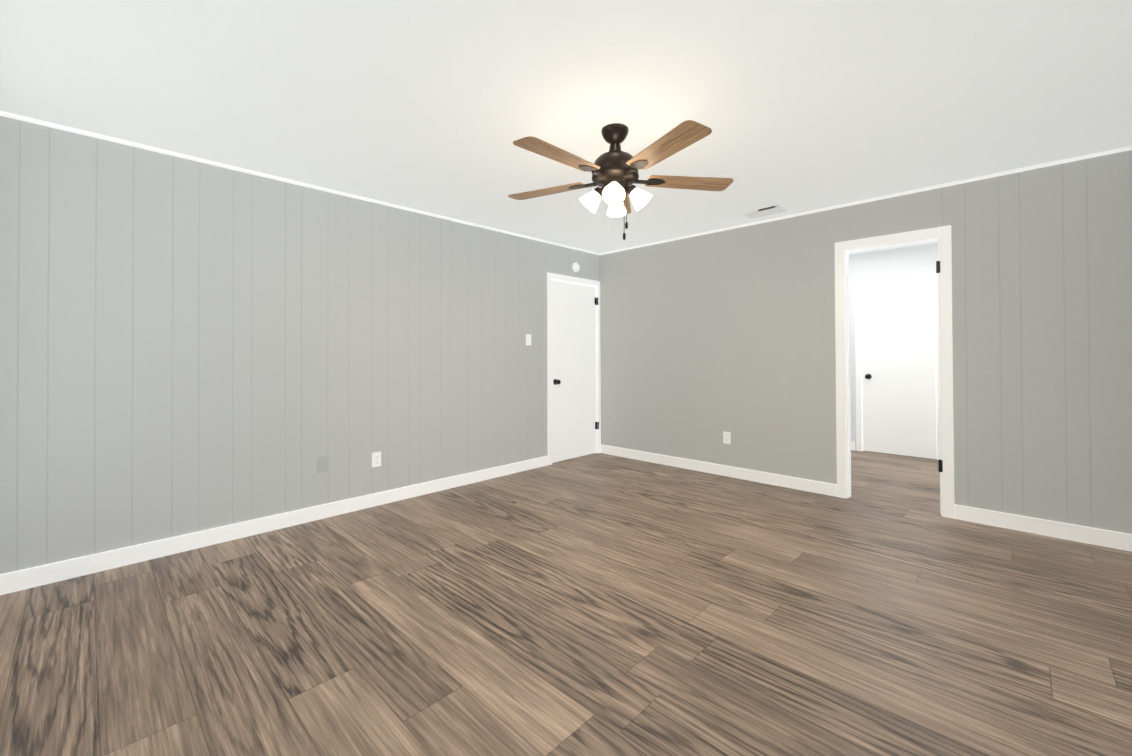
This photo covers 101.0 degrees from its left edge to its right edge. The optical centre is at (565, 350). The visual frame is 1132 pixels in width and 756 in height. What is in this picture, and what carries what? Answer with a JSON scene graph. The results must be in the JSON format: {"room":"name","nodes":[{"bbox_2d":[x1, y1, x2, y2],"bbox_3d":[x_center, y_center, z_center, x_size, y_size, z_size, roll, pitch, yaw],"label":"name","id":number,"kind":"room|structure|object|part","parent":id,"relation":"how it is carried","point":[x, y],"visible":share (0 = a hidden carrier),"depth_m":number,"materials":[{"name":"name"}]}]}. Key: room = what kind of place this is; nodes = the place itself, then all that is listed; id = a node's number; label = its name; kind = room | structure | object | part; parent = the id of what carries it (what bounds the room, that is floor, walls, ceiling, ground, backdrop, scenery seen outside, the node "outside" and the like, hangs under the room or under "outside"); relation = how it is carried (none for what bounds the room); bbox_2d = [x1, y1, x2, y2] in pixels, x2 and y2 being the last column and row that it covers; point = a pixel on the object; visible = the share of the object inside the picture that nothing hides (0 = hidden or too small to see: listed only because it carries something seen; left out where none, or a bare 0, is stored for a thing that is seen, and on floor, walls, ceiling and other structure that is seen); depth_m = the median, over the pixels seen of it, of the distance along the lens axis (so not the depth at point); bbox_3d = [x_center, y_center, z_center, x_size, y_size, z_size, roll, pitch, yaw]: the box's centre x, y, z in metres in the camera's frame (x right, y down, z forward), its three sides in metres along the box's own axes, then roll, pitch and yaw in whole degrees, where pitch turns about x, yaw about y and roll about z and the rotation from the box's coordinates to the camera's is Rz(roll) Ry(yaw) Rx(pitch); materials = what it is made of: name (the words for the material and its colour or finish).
{"room":"empty bedroom","nodes":[
{"label":"empty bedroom","id":0,"kind":"room"},
{"bbox_2d":[0,116,598,573],"bbox_3d":[-1.308,0.018,4.040,0.120,2.440,5.060,-1,-1,44],"label":"wall","id":1,"kind":"structure","parent":0,"point":[188,346],"depth_m":3.03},
{"bbox_2d":[0,456,547,594],"bbox_3d":[-1.566,1.183,3.664,0.013,0.104,3.930,-1,-1,44],"label":"baseboard","id":2,"kind":"structure","parent":1,"relation":"attached to","point":[23,579],"depth_m":3.01,"materials":[{"name":"white wood"}]},
{"bbox_2d":[0,110,599,254],"bbox_3d":[-1.263,-1.193,4.002,0.021,0.021,4.820,-1,-1,44],"label":"crown molding","id":3,"kind":"structure","parent":1,"relation":"attached to","point":[197,159],"depth_m":3.08,"materials":[{"name":"white wood"}]},
{"bbox_2d":[317,456,327,473],"bbox_3d":[-1.794,0.839,3.438,0.008,0.116,0.072,-1,-1,44],"label":"electrical outlet","id":4,"kind":"object","parent":1,"relation":"attached to","point":[322,464],"visible":1,"depth_m":3.44,"materials":[{"name":"grey plastic"}]},
{"bbox_2d":[372,451,380,466],"bbox_3d":[-1.512,0.866,3.727,0.008,0.116,0.072,-1,-1,44],"label":"electrical outlet","id":5,"kind":"object","parent":1,"relation":"attached to","point":[376,459],"visible":1,"depth_m":3.72,"materials":[{"name":"white plastic"}]},
{"bbox_2d":[526,334,530,344],"bbox_3d":[-0.388,-0.116,4.890,0.018,0.116,0.072,-1,-1,44],"label":"light switch","id":6,"kind":"object","parent":1,"relation":"attached to","point":[528,339],"visible":1,"depth_m":4.89,"materials":[{"name":"white plastic"}]},
{"bbox_2d":[547,272,600,464],"bbox_3d":[0.074,0.195,5.434,0.116,2.100,0.887,-1,-1,44],"label":"door frame","id":7,"kind":"structure","parent":1,"relation":"attached to","point":[569,279],"depth_m":5.24,"materials":[{"name":"white wood"}]},
{"bbox_2d":[552,280,598,462],"bbox_3d":[0.121,0.226,5.406,0.102,2.017,0.778,-1,-1,44],"label":"door","id":8,"kind":"structure","parent":1,"relation":"in","point":[573,367],"depth_m":5.39,"materials":[{"name":"white wood"}]},
{"bbox_3d":[0.143,0.149,5.405,0.066,1.600,0.750,-1,-1,44],"label":"left door hardware","id":9,"kind":"part","parent":8,"relation":"part of","materials":[{"name":"white wood"}]},
{"bbox_2d":[572,263,579,271],"bbox_3d":[0.119,-0.969,5.411,0.035,0.108,0.108,-1,-1,44],"label":"smoke detector","id":10,"kind":"object","parent":1,"relation":"attached to","point":[575,267],"visible":0.96,"depth_m":5.39,"materials":[{"name":"white plastic"}]},
{"bbox_2d":[0,450,1131,755],"bbox_3d":[1.069,1.251,3.299,4.540,0.060,7.320,-1,-1,44],"label":"floor","id":11,"kind":"structure","parent":0,"point":[598,604],"depth_m":2.01,"materials":[{"name":"brown wood"}]},
{"bbox_2d":[0,0,1131,254],"bbox_3d":[1.059,-1.249,3.322,4.540,0.060,7.320,-1,-1,44],"label":"ceiling","id":12,"kind":"structure","parent":0,"point":[442,106],"depth_m":2.21,"materials":[{"name":"white paint"}]},
{"bbox_2d":[508,120,733,239],"bbox_3d":[0.237,-0.915,2.547,1.312,0.616,1.258,-1,-1,44],"label":"ceiling fan","id":13,"kind":"object","parent":12,"relation":"hanging from","point":[615,172],"visible":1,"depth_m":2.49,"materials":[{"name":"brown wood"}]},
{"bbox_3d":[-0.069,-0.946,2.754,0.585,0.027,0.151,-1,-1,27],"label":"blade","id":14,"kind":"part","parent":13,"relation":"part of","materials":[{"name":"brown wood"}]},
{"bbox_3d":[0.001,-0.950,2.309,0.585,0.027,0.151,0,-1,-45],"label":"blade","id":15,"kind":"part","parent":13,"relation":"part of","materials":[{"name":"brown wood"}]},
{"bbox_3d":[0.332,-0.946,2.957,0.151,0.027,0.585,0,-1,9],"label":"blade","id":16,"kind":"part","parent":13,"relation":"part of","materials":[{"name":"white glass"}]},
{"bbox_3d":[0.445,-0.953,2.238,0.151,0.027,0.585,0,-1,-27],"label":"blade","id":17,"kind":"part","parent":13,"relation":"part of","materials":[{"name":"brown wood"}]},
{"bbox_3d":[0.650,-0.950,2.638,0.585,0.027,0.151,0,-1,-9],"label":"blade","id":18,"kind":"part","parent":13,"relation":"part of","materials":[{"name":"brown wood"}]},
{"bbox_2d":[744,205,785,218],"bbox_3d":[1.720,-1.204,4.045,0.300,0.022,0.161,-1,-1,44],"label":"ceiling vent","id":19,"kind":"object","parent":12,"relation":"in","point":[771,210],"visible":1,"depth_m":4.02,"materials":[{"name":"white metal"}]},
{"bbox_2d":[599,150,1131,533],"bbox_3d":[2.041,0.006,4.229,4.420,2.440,0.120,-1,-1,44],"label":"wall","id":20,"kind":"structure","parent":0,"point":[706,340],"depth_m":3.37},
{"bbox_2d":[723,431,730,443],"bbox_3d":[1.579,0.853,4.584,0.072,0.116,0.008,-1,-1,44],"label":"electrical outlet","id":21,"kind":"object","parent":20,"relation":"attached to","point":[726,437],"visible":1,"depth_m":4.58,"materials":[{"name":"white plastic"}]},
{"bbox_2d":[600,146,1131,254],"bbox_3d":[1.940,-1.203,4.235,4.230,0.021,0.021,-1,-1,44],"label":"crown molding","id":22,"kind":"structure","parent":20,"relation":"attached to","point":[1128,148],"depth_m":3.56,"materials":[{"name":"white wood"}]},
{"bbox_2d":[601,445,1131,551],"bbox_3d":[1.962,1.174,4.207,4.283,0.104,0.013,-1,-1,44],"label":"baseboard","id":23,"kind":"structure","parent":20,"relation":"attached to","point":[1096,536],"depth_m":3.33,"materials":[{"name":"white wood"}]},
{"bbox_2d":[834,225,954,518],"bbox_3d":[2.585,0.154,3.703,0.759,2.130,0.158,-1,-1,44],"label":"door frame","id":24,"kind":"structure","parent":20,"relation":"attached to","point":[941,236],"depth_m":3.57,"materials":[{"name":"white wood"}]},
{"bbox_2d":[849,243,937,449],"bbox_3d":[3.300,0.004,4.665,3.220,2.440,2.260,-1,-1,44],"label":"wall","id":25,"kind":"structure","parent":0,"point":[903,261],"depth_m":5.62,"materials":[{"name":"white paint"}]},
{"bbox_2d":[851,442,854,449],"bbox_3d":[3.258,1.186,6.095,0.885,0.104,0.017,-1,-1,44],"label":"baseboard","id":26,"kind":"structure","parent":25,"relation":"attached to","point":[852,445],"depth_m":5.78,"materials":[{"name":"white"}]},
{"bbox_2d":[855,273,939,459],"bbox_3d":[3.927,0.182,5.522,0.850,2.095,0.116,-1,-1,44],"label":"door frame","id":27,"kind":"structure","parent":25,"relation":"attached to","point":[858,359],"depth_m":5.74,"materials":[{"name":"white wood"}]},
{"bbox_2d":[861,280,936,458],"bbox_3d":[3.890,0.211,5.484,0.714,2.017,0.102,-1,-1,44],"label":"hall door","id":28,"kind":"structure","parent":27,"relation":"attached to","point":[899,368],"depth_m":5.48,"materials":[{"name":"white wood"}]}
]}

